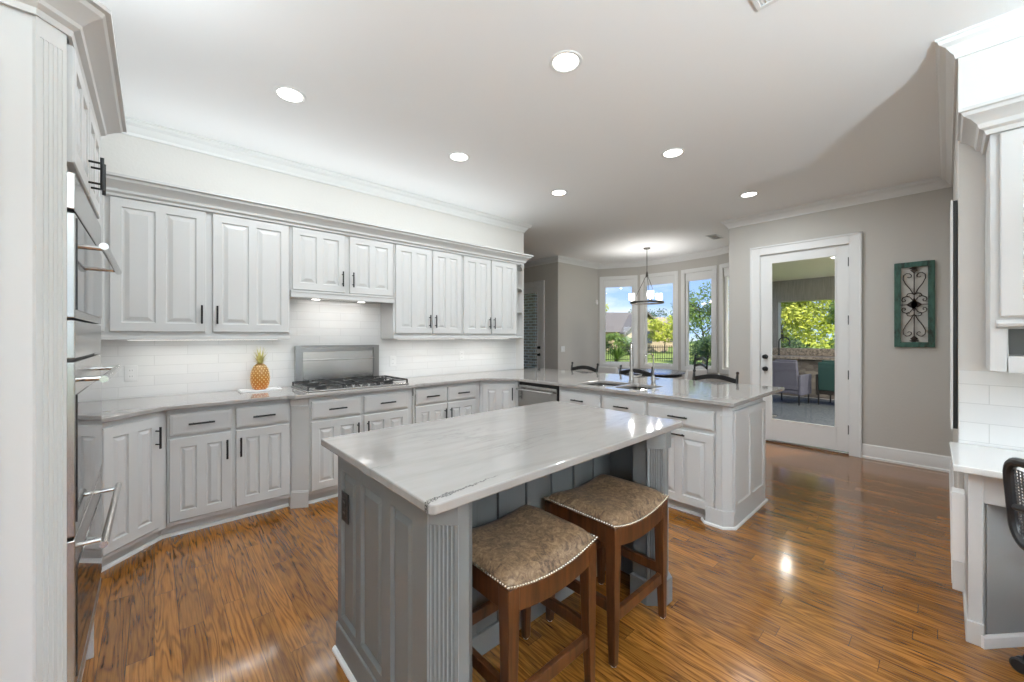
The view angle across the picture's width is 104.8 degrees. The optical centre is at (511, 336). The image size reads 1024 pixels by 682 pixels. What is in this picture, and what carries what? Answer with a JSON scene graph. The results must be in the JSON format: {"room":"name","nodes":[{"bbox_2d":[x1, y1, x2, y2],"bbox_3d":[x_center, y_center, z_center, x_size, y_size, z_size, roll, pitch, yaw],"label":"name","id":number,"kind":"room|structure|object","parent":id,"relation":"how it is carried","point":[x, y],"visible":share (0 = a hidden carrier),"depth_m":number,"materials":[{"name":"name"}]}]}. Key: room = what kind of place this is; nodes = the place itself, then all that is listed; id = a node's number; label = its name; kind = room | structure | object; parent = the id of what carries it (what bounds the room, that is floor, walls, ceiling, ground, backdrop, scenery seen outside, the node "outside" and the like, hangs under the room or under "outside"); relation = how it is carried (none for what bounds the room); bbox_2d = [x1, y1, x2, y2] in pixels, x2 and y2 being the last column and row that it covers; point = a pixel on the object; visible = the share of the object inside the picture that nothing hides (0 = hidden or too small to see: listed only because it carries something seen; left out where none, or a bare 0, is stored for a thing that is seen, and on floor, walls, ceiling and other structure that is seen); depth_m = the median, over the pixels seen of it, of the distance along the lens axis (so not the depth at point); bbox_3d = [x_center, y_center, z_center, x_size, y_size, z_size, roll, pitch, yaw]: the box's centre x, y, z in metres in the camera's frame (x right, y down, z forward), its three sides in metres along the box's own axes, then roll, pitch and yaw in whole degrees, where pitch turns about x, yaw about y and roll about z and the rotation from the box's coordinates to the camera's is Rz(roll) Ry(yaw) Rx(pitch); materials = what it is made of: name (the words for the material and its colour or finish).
{"room":"kitchen","nodes":[
{"label":"kitchen","id":0,"kind":"room"},
{"bbox_2d":[100,133,523,399],"bbox_3d":[-1.711,-0.125,4.146,4.940,3.000,0.160,0,0,-42],"label":"wall","id":1,"kind":"structure","parent":0,"point":[124,154],"depth_m":3.66,"materials":[{"name":"white paint"}]},
{"bbox_2d":[95,193,289,339],"bbox_3d":[-2.560,-0.475,3.005,1.488,0.989,0.368,0,0,-42],"label":"upper cabinet","id":2,"kind":"object","parent":1,"relation":"attached to","point":[187,274],"visible":0.67,"depth_m":2.96,"materials":[{"name":"grey paint"}]},
{"bbox_2d":[94,299,515,399],"bbox_3d":[-1.710,0.018,4.033,4.770,0.885,0.008,0,0,-42],"label":"tiled wall","id":3,"kind":"structure","parent":1,"relation":"attached to","point":[165,367],"depth_m":3.67,"materials":[{"name":"white tile"}]},
{"bbox_2d":[124,365,137,381],"bbox_3d":[-2.870,0.275,2.969,0.075,0.118,0.009,0,0,-42],"label":"power outlet","id":4,"kind":"object","parent":3,"relation":"attached to","point":[130,372],"visible":1,"depth_m":2.97,"materials":[{"name":"white plastic"}]},
{"bbox_2d":[121,116,531,232],"bbox_3d":[-1.653,-1.573,4.154,5.016,0.105,0.266,0,0,-42],"label":"trim","id":5,"kind":"structure","parent":1,"relation":"attached to","point":[138,128],"depth_m":3.68,"materials":[{"name":"white wood"}]},
{"bbox_2d":[290,226,394,303],"bbox_3d":[-1.657,-0.658,3.825,0.948,0.623,0.368,0,0,-42],"label":"upper cabinet","id":6,"kind":"object","parent":1,"relation":"attached to","point":[324,266],"visible":0.93,"depth_m":3.68,"materials":[{"name":"grey paint"}]},
{"bbox_2d":[290,297,382,303],"bbox_3d":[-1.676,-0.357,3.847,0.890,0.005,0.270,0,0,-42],"label":"hood","id":7,"kind":"object","parent":6,"relation":"attached to","point":[299,298],"depth_m":3.82,"materials":[{"name":"white metal"}]},
{"bbox_2d":[381,243,461,338],"bbox_3d":[-0.991,-0.475,4.430,0.848,0.989,0.368,0,0,-42],"label":"upper cabinet","id":8,"kind":"object","parent":1,"relation":"attached to","point":[426,282],"visible":0.98,"depth_m":4.26,"materials":[{"name":"grey paint"}]},
{"bbox_2d":[461,255,516,338],"bbox_3d":[-0.350,-0.475,5.011,0.878,0.989,0.368,0,0,-42],"label":"upper cabinet","id":9,"kind":"object","parent":1,"relation":"attached to","point":[488,287],"visible":0.94,"depth_m":4.86,"materials":[{"name":"grey paint"}]},
{"bbox_2d":[100,171,533,265],"bbox_3d":[-1.474,-1.024,3.947,4.364,0.127,0.434,0,0,-42],"label":"trim","id":10,"kind":"structure","parent":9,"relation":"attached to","point":[121,185],"depth_m":3.31,"materials":[{"name":"grey paint"}]},
{"bbox_2d":[516,264,522,337],"bbox_3d":[0.105,-0.477,5.463,0.400,0.985,0.308,0,0,-42],"label":"shelf","id":11,"kind":"object","parent":1,"relation":"attached to","point":[519,272],"visible":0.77,"depth_m":5.65,"materials":[{"name":"grey paint"}]},
{"bbox_2d":[524,293,536,368],"bbox_3d":[-0.574,-0.100,11.716,0.400,3.350,3.880,0,0,-42],"label":"brick wall","id":12,"kind":"structure","parent":0,"point":[530,300],"depth_m":10.26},
{"bbox_2d":[524,262,557,368],"bbox_3d":[0.061,-0.125,9.023,0.120,3.000,2.720,0,0,-42],"label":"wall","id":13,"kind":"structure","parent":0,"point":[547,272],"depth_m":8.13,"materials":[{"name":"grey paint"}]},
{"bbox_2d":[524,280,544,367],"bbox_3d":[0.362,0.093,8.662,0.180,2.564,1.068,0,0,-42],"label":"door","id":14,"kind":"structure","parent":13,"relation":"in","point":[538,287],"depth_m":8.30,"materials":[{"name":"white"}]},
{"bbox_2d":[524,246,728,268],"bbox_3d":[1.770,-1.573,8.326,1.886,0.105,5.850,0,0,-42],"label":"trim","id":15,"kind":"structure","parent":13,"relation":"attached to","point":[723,250],"depth_m":8.19,"materials":[{"name":"white wood"}]},
{"bbox_2d":[81,441,1023,681],"bbox_3d":[0.424,1.435,2.411,11.870,0.120,13.000,0,0,-42],"label":"floor","id":16,"kind":"structure","parent":0,"point":[843,574],"depth_m":2.03,"materials":[{"name":"brown wood"}]},
{"bbox_2d":[0,0,126,681],"bbox_3d":[-1.771,0.206,1.179,0.847,2.342,1.010,0,0,-42],"label":"oven tower","id":17,"kind":"object","parent":16,"relation":"on","point":[61,92],"visible":0.91,"depth_m":1.07,"materials":[{"name":"grey paint"}]},
{"bbox_2d":[67,320,121,681],"bbox_3d":[-1.651,0.513,1.306,0.480,1.124,0.757,0,0,-42],"label":"double oven","id":18,"kind":"object","parent":17,"relation":"in","point":[86,540],"visible":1,"depth_m":1.25,"materials":[{"name":"silver metal"}]},
{"bbox_2d":[67,171,121,323],"bbox_3d":[-1.614,-0.266,1.339,0.380,0.422,0.757,0,0,-42],"label":"microwave oven","id":19,"kind":"object","parent":17,"relation":"in","point":[84,258],"visible":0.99,"depth_m":1.24,"materials":[{"name":"silver metal"}]},
{"bbox_2d":[100,411,165,571],"bbox_3d":[-2.498,0.933,2.415,0.571,0.884,0.566,0,0,-42],"label":"base cabinet","id":20,"kind":"object","parent":16,"relation":"on","point":[133,448],"visible":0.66,"depth_m":2.43,"materials":[{"name":"grey paint"}]},
{"bbox_2d":[166,399,290,537],"bbox_3d":[-2.236,0.933,3.112,0.751,0.884,0.642,0,0,-42],"label":"base cabinet","id":21,"kind":"object","parent":16,"relation":"on","point":[225,463],"visible":0.85,"depth_m":2.87,"materials":[{"name":"grey paint"}]},
{"bbox_2d":[288,398,308,508],"bbox_3d":[-1.810,0.933,3.285,0.122,0.884,0.384,0,0,-42],"label":"pilaster","id":22,"kind":"object","parent":16,"relation":"on","point":[299,492],"visible":0.67,"depth_m":3.18,"materials":[{"name":"grey paint"}]},
{"bbox_2d":[308,388,411,503],"bbox_3d":[-1.508,0.933,3.731,0.918,0.884,0.704,0,0,-42],"label":"base cabinet","id":23,"kind":"object","parent":16,"relation":"on","point":[338,415],"visible":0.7,"depth_m":3.35,"materials":[{"name":"grey paint"}]},
{"bbox_2d":[102,368,784,422],"bbox_3d":[-0.491,0.475,3.012,5.202,0.030,3.141,0,0,-42],"label":"countertop","id":24,"kind":"structure","parent":23,"relation":"on","point":[704,392],"depth_m":3.39,"materials":[{"name":"stone"}]},
{"bbox_2d":[238,386,281,392],"bbox_3d":[-2.169,0.453,3.393,0.300,0.014,0.172,0,0,-42],"label":"serving tray","id":25,"kind":"object","parent":24,"relation":"on","point":[276,387],"visible":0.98,"depth_m":3.36,"materials":[{"name":"white ceramic"}]},
{"bbox_2d":[249,348,270,389],"bbox_3d":[-2.169,0.263,3.393,0.155,0.375,0.155,0,0,-42],"label":"pineapple","id":26,"kind":"object","parent":25,"relation":"on","point":[260,376],"visible":1,"depth_m":3.35,"materials":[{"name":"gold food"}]},
{"bbox_2d":[294,345,378,384],"bbox_3d":[-1.735,0.271,3.961,0.805,0.378,0.062,0,0,-42],"label":"backguard","id":27,"kind":"object","parent":24,"relation":"on","point":[314,362],"visible":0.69,"depth_m":3.92,"materials":[{"name":"silver metal"}]},
{"bbox_2d":[291,375,408,392],"bbox_3d":[-1.524,0.435,3.749,0.920,0.049,0.530,0,0,-42],"label":"gas cooktop","id":28,"kind":"object","parent":24,"relation":"in","point":[329,384],"visible":1,"depth_m":3.63,"materials":[{"name":"silver metal"}]},
{"bbox_2d":[589,383,652,389],"bbox_3d":[1.026,0.573,3.795,0.430,0.164,0.720,0,0,-42],"label":"sink","id":29,"kind":"object","parent":24,"relation":"in","point":[597,384],"visible":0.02,"depth_m":4.07,"materials":[{"name":"silver metal"}]},
{"bbox_2d":[628,342,641,381],"bbox_3d":[1.231,0.256,3.938,0.132,0.408,0.200,0,0,17],"label":"kitchen faucet","id":30,"kind":"object","parent":24,"relation":"on","point":[631,373],"visible":0.99,"depth_m":3.92,"materials":[{"name":"silver metal"}]},
{"bbox_2d":[414,381,478,423],"bbox_3d":[-0.847,0.933,4.373,0.815,0.884,0.642,0,0,-42],"label":"base cabinet","id":31,"kind":"object","parent":16,"relation":"on","point":[435,402],"visible":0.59,"depth_m":4.13,"materials":[{"name":"grey paint"}]},
{"bbox_2d":[479,381,518,412],"bbox_3d":[-0.159,0.933,4.565,0.473,0.884,0.508,0,0,-41],"label":"base cabinet","id":32,"kind":"object","parent":16,"relation":"on","point":[493,395],"visible":0.38,"depth_m":4.43,"materials":[{"name":"grey paint"}]},
{"bbox_2d":[332,431,671,681],"bbox_3d":[0.059,0.933,1.915,1.508,0.884,0.864,0,0,-42],"label":"kitchen island","id":33,"kind":"object","parent":16,"relation":"on","point":[407,598],"visible":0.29,"depth_m":1.44,"materials":[{"name":"grey wood"}]},
{"bbox_2d":[342,490,348,524],"bbox_3d":[-0.707,0.720,1.665,0.009,0.125,0.075,0,0,-42],"label":"power outlet","id":34,"kind":"object","parent":33,"relation":"attached to","point":[345,497],"visible":1,"depth_m":1.66,"materials":[{"name":"black plastic"}]},
{"bbox_2d":[321,401,682,514],"bbox_3d":[0.043,0.474,1.957,1.581,0.031,0.960,0,0,-42],"label":"island countertop","id":35,"kind":"structure","parent":33,"relation":"on","point":[439,466],"depth_m":1.65,"materials":[{"name":"stone"}]},
{"bbox_2d":[472,504,597,681],"bbox_3d":[0.027,1.063,1.528,0.472,0.625,0.405,0,0,-42],"label":"counter stool","id":36,"kind":"object","parent":16,"relation":"on","point":[522,558],"visible":0.8,"depth_m":1.42,"materials":[{"name":"wood"}]},
{"bbox_2d":[516,381,588,406],"bbox_3d":[0.464,0.935,4.389,0.662,0.880,0.590,0,0,-42],"label":"dishwasher","id":37,"kind":"object","parent":16,"relation":"on","point":[528,393],"visible":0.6,"depth_m":4.21,"materials":[{"name":"silver metal"}]},
{"bbox_2d":[571,362,598,383],"bbox_3d":[0.868,0.868,5.434,0.470,1.014,0.477,0,0,-42],"label":"bar chair","id":38,"kind":"object","parent":16,"relation":"on","point":[582,366],"visible":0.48,"depth_m":5.56,"materials":[{"name":"black wood"}]},
{"bbox_2d":[559,383,647,415],"bbox_3d":[1.057,0.933,3.873,0.798,0.884,0.966,0,0,-42],"label":"base cabinet","id":39,"kind":"object","parent":16,"relation":"on","point":[634,404],"visible":0.25,"depth_m":3.57,"materials":[{"name":"grey paint"}]},
{"bbox_2d":[543,474,668,667],"bbox_3d":[0.461,1.063,1.925,0.472,0.625,0.405,0,0,-42],"label":"counter stool","id":40,"kind":"object","parent":16,"relation":"on","point":[618,511],"visible":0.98,"depth_m":1.81,"materials":[{"name":"brown wood"}]},
{"bbox_2d":[598,366,618,373],"bbox_3d":[1.812,0.940,6.784,0.518,0.870,0.450,0,0,-34],"label":"upholstered chair","id":41,"kind":"object","parent":16,"relation":"on","point":[601,369],"visible":0.14,"depth_m":6.62,"materials":[{"name":"white fabric"}]},
{"bbox_2d":[619,365,652,376],"bbox_3d":[1.409,0.868,4.838,0.470,1.014,0.477,0,0,-42],"label":"bar chair","id":42,"kind":"object","parent":16,"relation":"on","point":[640,371],"visible":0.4,"depth_m":4.96,"materials":[{"name":"black wood"}]},
{"bbox_2d":[618,368,684,377],"bbox_3d":[2.468,0.996,7.130,1.240,0.758,1.240,0,0,-42],"label":"table","id":43,"kind":"object","parent":16,"relation":"on","point":[663,373],"visible":0.38,"depth_m":6.76,"materials":[{"name":"grey glass"}]},
{"bbox_2d":[648,397,715,517],"bbox_3d":[1.565,0.933,3.313,0.798,0.884,0.542,0,0,-42],"label":"base cabinet","id":44,"kind":"object","parent":16,"relation":"on","point":[692,452],"visible":0.56,"depth_m":3.01,"materials":[{"name":"grey paint"}]},
{"bbox_2d":[684,369,706,380],"bbox_3d":[2.779,0.940,6.337,0.450,0.870,0.518,0,0,-22],"label":"upholstered chair","id":45,"kind":"object","parent":16,"relation":"on","point":[689,373],"visible":0.15,"depth_m":6.09,"materials":[{"name":"white fabric"}]},
{"bbox_2d":[694,354,708,371],"bbox_3d":[3.153,0.846,6.999,0.470,1.059,0.477,0,0,0],"label":"dining chair","id":46,"kind":"object","parent":16,"relation":"on","point":[695,358],"visible":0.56,"depth_m":7.00,"materials":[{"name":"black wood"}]},
{"bbox_2d":[692,369,738,383],"bbox_3d":[2.046,0.868,4.136,0.470,1.014,0.477,0,0,-42],"label":"bar chair","id":47,"kind":"object","parent":16,"relation":"on","point":[706,376],"visible":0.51,"depth_m":4.27,"materials":[{"name":"black wood"}]},
{"bbox_2d":[701,398,767,529],"bbox_3d":[1.769,0.933,3.123,0.818,0.884,0.242,0,0,-42],"label":"peninsula end panel","id":48,"kind":"object","parent":16,"relation":"on","point":[741,429],"visible":0.91,"depth_m":2.91,"materials":[{"name":"grey paint"}]},
{"bbox_2d":[949,442,1023,648],"bbox_3d":[2.902,0.975,1.195,0.574,0.800,2.108,0,0,-42],"label":"desk","id":49,"kind":"object","parent":16,"relation":"on","point":[993,597],"visible":0.94,"depth_m":1.76,"materials":[{"name":"grey paint"}]},
{"bbox_2d":[950,487,964,592],"bbox_3d":[2.096,0.948,1.853,0.085,0.455,0.045,0,0,-42],"label":"panel","id":50,"kind":"object","parent":49,"relation":"attached to","point":[957,495],"visible":1,"depth_m":1.82,"materials":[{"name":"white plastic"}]},
{"bbox_2d":[1002,457,1023,674],"bbox_3d":[2.153,0.916,1.264,0.703,0.916,0.669,0,0,24],"label":"office chair","id":51,"kind":"object","parent":16,"relation":"on","point":[1014,509],"visible":1,"depth_m":1.55,"materials":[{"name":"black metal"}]},
{"bbox_2d":[98,0,1023,263],"bbox_3d":[0.428,-1.715,2.415,12.080,0.180,13.200,0,0,-42],"label":"ceiling","id":52,"kind":"structure","parent":0,"point":[792,103],"depth_m":2.69,"materials":[{"name":"white paint"}]},
{"bbox_2d":[273,85,305,103],"bbox_3d":[-1.489,-1.622,2.642,0.194,0.006,0.194,0,0,-42],"label":"recessed light","id":53,"kind":"object","parent":52,"relation":"in","point":[286,93],"visible":1,"depth_m":2.63,"materials":[{"name":"white plastic"}]},
{"bbox_2d":[448,152,469,161],"bbox_3d":[-0.477,-1.622,3.554,0.194,0.006,0.194,0,0,-42],"label":"recessed light","id":54,"kind":"object","parent":52,"relation":"in","point":[454,156],"visible":1,"depth_m":3.54,"materials":[{"name":"white plastic"}]},
{"bbox_2d":[550,189,567,195],"bbox_3d":[0.528,-1.622,4.434,0.194,0.006,0.194,0,0,-42],"label":"recessed light","id":55,"kind":"object","parent":52,"relation":"in","point":[559,192],"visible":1,"depth_m":4.42,"materials":[{"name":"white plastic"}]},
{"bbox_2d":[549,50,581,72],"bbox_3d":[0.318,-1.622,2.328,0.194,0.006,0.194,0,0,-42],"label":"recessed light","id":56,"kind":"object","parent":52,"relation":"in","point":[565,61],"visible":1,"depth_m":2.32,"materials":[{"name":"white plastic"}]},
{"bbox_2d":[630,247,663,304],"bbox_3d":[2.462,-1.117,7.221,0.619,1.015,0.630,0,0,-42],"label":"chandelier","id":57,"kind":"object","parent":52,"relation":"hanging from","point":[645,248],"visible":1,"depth_m":7.18,"materials":[{"name":"brown metal"}]},
{"bbox_2d":[661,148,684,157],"bbox_3d":[1.421,-1.622,3.478,0.194,0.006,0.194,0,0,-42],"label":"recessed light","id":58,"kind":"object","parent":52,"relation":"in","point":[673,152],"visible":1,"depth_m":3.47,"materials":[{"name":"white plastic"}]},
{"bbox_2d":[739,191,758,197],"bbox_3d":[2.702,-1.622,4.492,0.194,0.006,0.194,0,0,-42],"label":"recessed light","id":59,"kind":"object","parent":52,"relation":"in","point":[752,193],"visible":1,"depth_m":4.48,"materials":[{"name":"white"}]},
{"bbox_2d":[751,0,778,10],"bbox_3d":[1.210,-1.621,1.747,0.304,0.008,0.300,0,0,-42],"label":"ceiling vent","id":60,"kind":"object","parent":52,"relation":"in","point":[756,3],"visible":1,"depth_m":1.92,"materials":[{"name":"white"}]},
{"bbox_2d":[558,262,597,371],"bbox_3d":[1.386,-0.125,8.450,1.310,3.000,0.120,0,0,-41],"label":"wall","id":61,"kind":"structure","parent":0,"point":[577,285],"depth_m":8.35,"materials":[{"name":"grey paint"}]},
{"bbox_2d":[598,267,637,368],"bbox_3d":[2.350,-0.125,8.739,0.872,3.000,0.110,0,0,20],"label":"wall","id":62,"kind":"structure","parent":0,"point":[628,271],"depth_m":8.76,"materials":[{"name":"grey paint"}]},
{"bbox_2d":[600,275,637,367],"bbox_3d":[2.353,-0.334,8.711,0.807,2.017,0.100,0,0,20],"label":"window","id":63,"kind":"structure","parent":62,"relation":"in","point":[632,280],"depth_m":8.68,"materials":[{"name":"white wood"}]},
{"bbox_2d":[604,279,632,287],"bbox_3d":[2.348,-1.182,8.697,0.633,0.162,0.022,0,0,20],"label":"roller blind","id":64,"kind":"object","parent":63,"relation":"attached to","point":[608,283],"depth_m":8.68,"materials":[{"name":"white fabric"}]},
{"bbox_2d":[638,262,678,378],"bbox_3d":[3.097,-0.125,8.289,0.864,3.000,0.110,0,0,42],"label":"wall","id":65,"kind":"structure","parent":0,"point":[667,267],"depth_m":8.29,"materials":[{"name":"grey paint"}]},
{"bbox_2d":[640,271,677,369],"bbox_3d":[3.090,-0.334,8.262,0.799,2.017,0.100,0,0,42],"label":"window","id":66,"kind":"structure","parent":65,"relation":"in","point":[664,278],"depth_m":8.25,"materials":[{"name":"white wood"}]},
{"bbox_2d":[644,275,673,285],"bbox_3d":[3.080,-1.182,8.251,0.625,0.162,0.022,0,0,42],"label":"roller blind","id":67,"kind":"object","parent":66,"relation":"attached to","point":[655,279],"depth_m":8.24,"materials":[{"name":"white fabric"}]},
{"bbox_2d":[679,255,717,381],"bbox_3d":[3.652,-0.125,7.681,0.110,3.000,0.769,0,0,-37],"label":"wall","id":68,"kind":"structure","parent":0,"point":[713,260],"depth_m":7.79,"materials":[{"name":"grey paint"}]},
{"bbox_2d":[681,265,716,372],"bbox_3d":[3.640,-0.334,7.656,0.100,2.017,0.704,0,0,-37],"label":"window","id":69,"kind":"structure","parent":68,"relation":"in","point":[704,274],"depth_m":7.65,"materials":[{"name":"white wood"}]},
{"bbox_2d":[686,270,711,281],"bbox_3d":[3.628,-1.182,7.647,0.022,0.162,0.530,0,0,-37],"label":"roller blind","id":70,"kind":"object","parent":69,"relation":"attached to","point":[704,274],"depth_m":7.64,"materials":[{"name":"white fabric"}]},
{"bbox_2d":[607,341,823,365],"bbox_3d":[2.730,1.725,56.503,200.000,0.300,200.000,0,0,-42],"label":"ground","id":71,"kind":"structure","parent":0,"point":[666,352],"depth_m":30.27,"materials":[{"name":"green plant"}]},
{"bbox_2d":[606,331,623,353],"bbox_3d":[8.925,0.544,35.899,2.504,2.148,2.538,0,0,-42],"label":"shrub","id":72,"kind":"object","parent":71,"relation":"on","point":[611,337],"visible":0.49,"depth_m":35.34,"materials":[{"name":"green plant"}]},
{"bbox_2d":[606,344,628,361],"bbox_3d":[3.861,0.878,14.536,1.406,1.407,1.495,0,0,-42],"label":"palm","id":73,"kind":"object","parent":71,"relation":"on","point":[617,351],"visible":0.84,"depth_m":14.46,"materials":[{"name":"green plant"}]},
{"bbox_2d":[613,336,631,354],"bbox_3d":[9.883,0.753,34.018,2.642,1.794,2.474,0,0,-42],"label":"shrub","id":74,"kind":"object","parent":71,"relation":"on","point":[619,341],"visible":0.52,"depth_m":33.84,"materials":[{"name":"green plant"}]},
{"bbox_2d":[606,312,669,351],"bbox_3d":[12.223,-0.675,46.252,10.500,4.500,10.500,0,0,-4],"label":"house","id":75,"kind":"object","parent":71,"relation":"on","point":[621,323],"visible":0.19,"depth_m":42.93,"materials":[{"name":"beige"}]},
{"bbox_2d":[606,345,710,361],"bbox_3d":[9.864,1.050,25.500,11.275,1.050,0.050,0,0,-15],"label":"iron fence","id":76,"kind":"object","parent":71,"relation":"on","point":[653,347],"visible":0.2,"depth_m":25.31,"materials":[{"name":"black metal"}]},
{"bbox_2d":[647,315,672,352],"bbox_3d":[14.750,-0.316,37.522,4.184,3.806,3.744,0,0,27],"label":"shade tree","id":77,"kind":"object","parent":71,"relation":"on","point":[657,324],"visible":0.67,"depth_m":37.25,"materials":[{"name":"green plant"}]},
{"bbox_2d":[670,282,710,363],"bbox_3d":[10.305,-0.673,21.143,3.648,4.517,3.048,0,0,42],"label":"shade tree","id":78,"kind":"object","parent":71,"relation":"on","point":[693,307],"visible":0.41,"depth_m":20.90,"materials":[{"name":"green plant"}]},
{"bbox_2d":[689,333,710,365],"bbox_3d":[7.288,0.622,14.451,2.400,1.679,2.168,0,0,-42],"label":"shrub","id":79,"kind":"object","parent":71,"relation":"on","point":[703,347],"visible":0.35,"depth_m":14.19,"materials":[{"name":"green plant"}]},
{"bbox_2d":[781,336,809,347],"bbox_3d":[10.086,0.772,13.860,1.618,1.616,1.327,0,0,-42],"label":"shrub","id":80,"kind":"object","parent":71,"relation":"on","point":[797,343],"visible":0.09,"depth_m":14.16,"materials":[{"name":"green plant"}]},
{"bbox_2d":[781,300,834,347],"bbox_3d":[11.384,-1.001,16.431,3.946,5.173,3.718,0,0,-42],"label":"shade tree","id":81,"kind":"object","parent":71,"relation":"on","point":[794,310],"visible":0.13,"depth_m":15.54,"materials":[{"name":"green plant"}]},
{"bbox_2d":[781,300,834,348],"bbox_3d":[18.031,-1.879,24.660,5.077,6.944,7.210,0,0,25],"label":"shade tree","id":82,"kind":"object","parent":71,"relation":"on","point":[826,327],"visible":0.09,"depth_m":22.51,"materials":[{"name":"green plant"}]},
{"bbox_2d":[826,300,834,348],"bbox_3d":[12.411,-0.555,14.130,1.850,4.271,1.839,0,0,-42],"label":"shade tree","id":83,"kind":"object","parent":71,"relation":"on","point":[831,306],"visible":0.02,"depth_m":14.25,"materials":[{"name":"green plant"}]},
{"bbox_2d":[718,253,728,382],"bbox_3d":[4.022,-0.125,6.932,0.110,3.000,0.888,0,0,-17],"label":"wall","id":84,"kind":"structure","parent":0,"point":[724,258],"depth_m":7.23,"materials":[{"name":"grey paint"}]},
{"bbox_2d":[719,262,728,373],"bbox_3d":[4.002,-0.334,6.913,0.100,2.017,0.823,0,0,-17],"label":"window","id":85,"kind":"structure","parent":84,"relation":"in","point":[721,266],"depth_m":7.21,"materials":[{"name":"white wood"}]},
{"bbox_2d":[772,394,833,417],"bbox_3d":[6.352,1.448,6.779,6.280,0.135,6.500,0,0,-42],"label":"floor","id":86,"kind":"structure","parent":0,"point":[774,394],"depth_m":8.91,"materials":[{"name":"grey concrete"}]},
{"bbox_2d":[772,302,780,347],"bbox_3d":[7.025,0.228,10.598,0.250,2.305,0.290,0,0,-42],"label":"column","id":87,"kind":"object","parent":86,"relation":"on","point":[776,306],"visible":0.29,"depth_m":10.47,"materials":[{"name":"grey wood"}]},
{"bbox_2d":[772,394,834,426],"bbox_3d":[5.702,1.373,6.662,4.400,0.012,4.200,0,0,-42],"label":"outdoor rug","id":88,"kind":"object","parent":86,"relation":"on","point":[823,413],"visible":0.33,"depth_m":7.33,"materials":[{"name":"grey fabric"}]},
{"bbox_2d":[772,359,810,405],"bbox_3d":[5.768,0.916,8.186,0.582,0.902,0.576,0,0,-34],"label":"armchair","id":89,"kind":"object","parent":88,"relation":"on","point":[785,373],"visible":0.78,"depth_m":7.99,"materials":[{"name":"grey fabric"}]},
{"bbox_2d":[775,359,798,374],"bbox_3d":[5.648,0.691,8.104,0.128,0.451,0.417,0,0,-34],"label":"cushion","id":90,"kind":"object","parent":89,"relation":"on","point":[780,360],"depth_m":8.01,"materials":[{"name":"grey fabric"}]},
{"bbox_2d":[816,360,834,403],"bbox_3d":[6.523,0.916,7.876,0.582,0.902,0.576,0,0,-27],"label":"armchair","id":91,"kind":"object","parent":88,"relation":"on","point":[825,378],"visible":0.52,"depth_m":7.84,"materials":[{"name":"teal fabric"}]},
{"bbox_2d":[772,348,834,399],"bbox_3d":[6.880,0.828,9.419,0.810,1.105,2.460,0,0,-42],"label":"half wall","id":92,"kind":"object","parent":86,"relation":"on","point":[808,359],"visible":0.08,"depth_m":9.18,"materials":[{"name":"stone"}]},
{"bbox_2d":[772,256,834,281],"bbox_3d":[6.699,-1.550,6.554,6.470,0.150,5.900,0,0,-42],"label":"ceiling","id":93,"kind":"structure","parent":0,"point":[818,267],"depth_m":8.61,"materials":[{"name":"beige"}]},
{"bbox_2d":[729,187,952,456],"bbox_3d":[3.806,-0.125,4.809,0.140,3.000,2.095,0,0,-42],"label":"wall","id":94,"kind":"structure","parent":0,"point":[906,390],"depth_m":4.32,"materials":[{"name":"grey paint"}]},
{"bbox_2d":[750,231,861,457],"bbox_3d":[3.644,0.088,4.942,0.180,2.574,1.138,0,0,-42],"label":"door","id":95,"kind":"structure","parent":94,"relation":"attached to","point":[845,438],"depth_m":4.70,"materials":[{"name":"white wood"}]},
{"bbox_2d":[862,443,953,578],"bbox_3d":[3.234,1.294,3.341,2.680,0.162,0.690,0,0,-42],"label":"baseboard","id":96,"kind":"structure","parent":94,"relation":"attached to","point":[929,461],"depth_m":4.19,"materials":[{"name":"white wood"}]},
{"bbox_2d":[894,260,934,346],"bbox_3d":[4.264,-0.344,4.177,0.030,0.906,0.302,0,0,-42],"label":"wall art","id":97,"kind":"object","parent":94,"relation":"attached to","point":[913,304],"visible":1,"depth_m":4.17,"materials":[{"name":"green wood"}]},
{"bbox_2d":[953,76,957,487],"bbox_3d":[3.495,-0.125,3.017,2.729,3.000,0.140,0,0,-42],"label":"wall","id":98,"kind":"structure","parent":0,"point":[955,168],"depth_m":2.51,"materials":[{"name":"grey paint"}]},
{"bbox_2d":[950,200,957,428],"bbox_3d":[2.686,-0.125,2.397,0.600,1.283,0.026,0,0,-42],"label":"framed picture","id":99,"kind":"object","parent":98,"relation":"attached to","point":[954,204],"visible":1,"depth_m":2.20,"materials":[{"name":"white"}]},
{"bbox_2d":[958,36,1023,488],"bbox_3d":[4.157,-0.125,0.367,0.150,3.000,4.955,0,0,-42],"label":"wall","id":100,"kind":"structure","parent":0,"point":[997,71],"depth_m":2.11,"materials":[{"name":"white paint"}]},
{"bbox_2d":[720,6,1023,228],"bbox_3d":[3.648,-1.573,1.928,2.497,0.105,7.572,0,0,-13],"label":"trim","id":101,"kind":"structure","parent":100,"relation":"attached to","point":[1006,27],"depth_m":2.76,"materials":[{"name":"white wood"}]},
{"bbox_2d":[957,91,1023,372],"bbox_3d":[2.949,-0.460,1.271,0.399,1.250,2.003,0,0,-42],"label":"upper cabinet","id":102,"kind":"object","parent":100,"relation":"attached to","point":[994,128],"visible":1,"depth_m":1.84,"materials":[{"name":"grey paint"}]},
{"bbox_2d":[959,370,1023,450],"bbox_3d":[3.158,0.378,1.349,0.008,0.395,2.153,0,0,-42],"label":"tiled wall","id":103,"kind":"structure","parent":100,"relation":"attached to","point":[991,403],"depth_m":2.06,"materials":[{"name":"white tile"}]},
{"label":"outside","id":104,"kind":"structure","parent":0,"visible":0},
{"bbox_2d":[772,276,834,302],"bbox_3d":[7.509,-1.205,7.276,4.100,0.560,5.880,0,0,-42],"label":"wall","id":105,"kind":"structure","parent":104,"point":[821,288],"depth_m":9.98,"materials":[{"name":"beige paint"}]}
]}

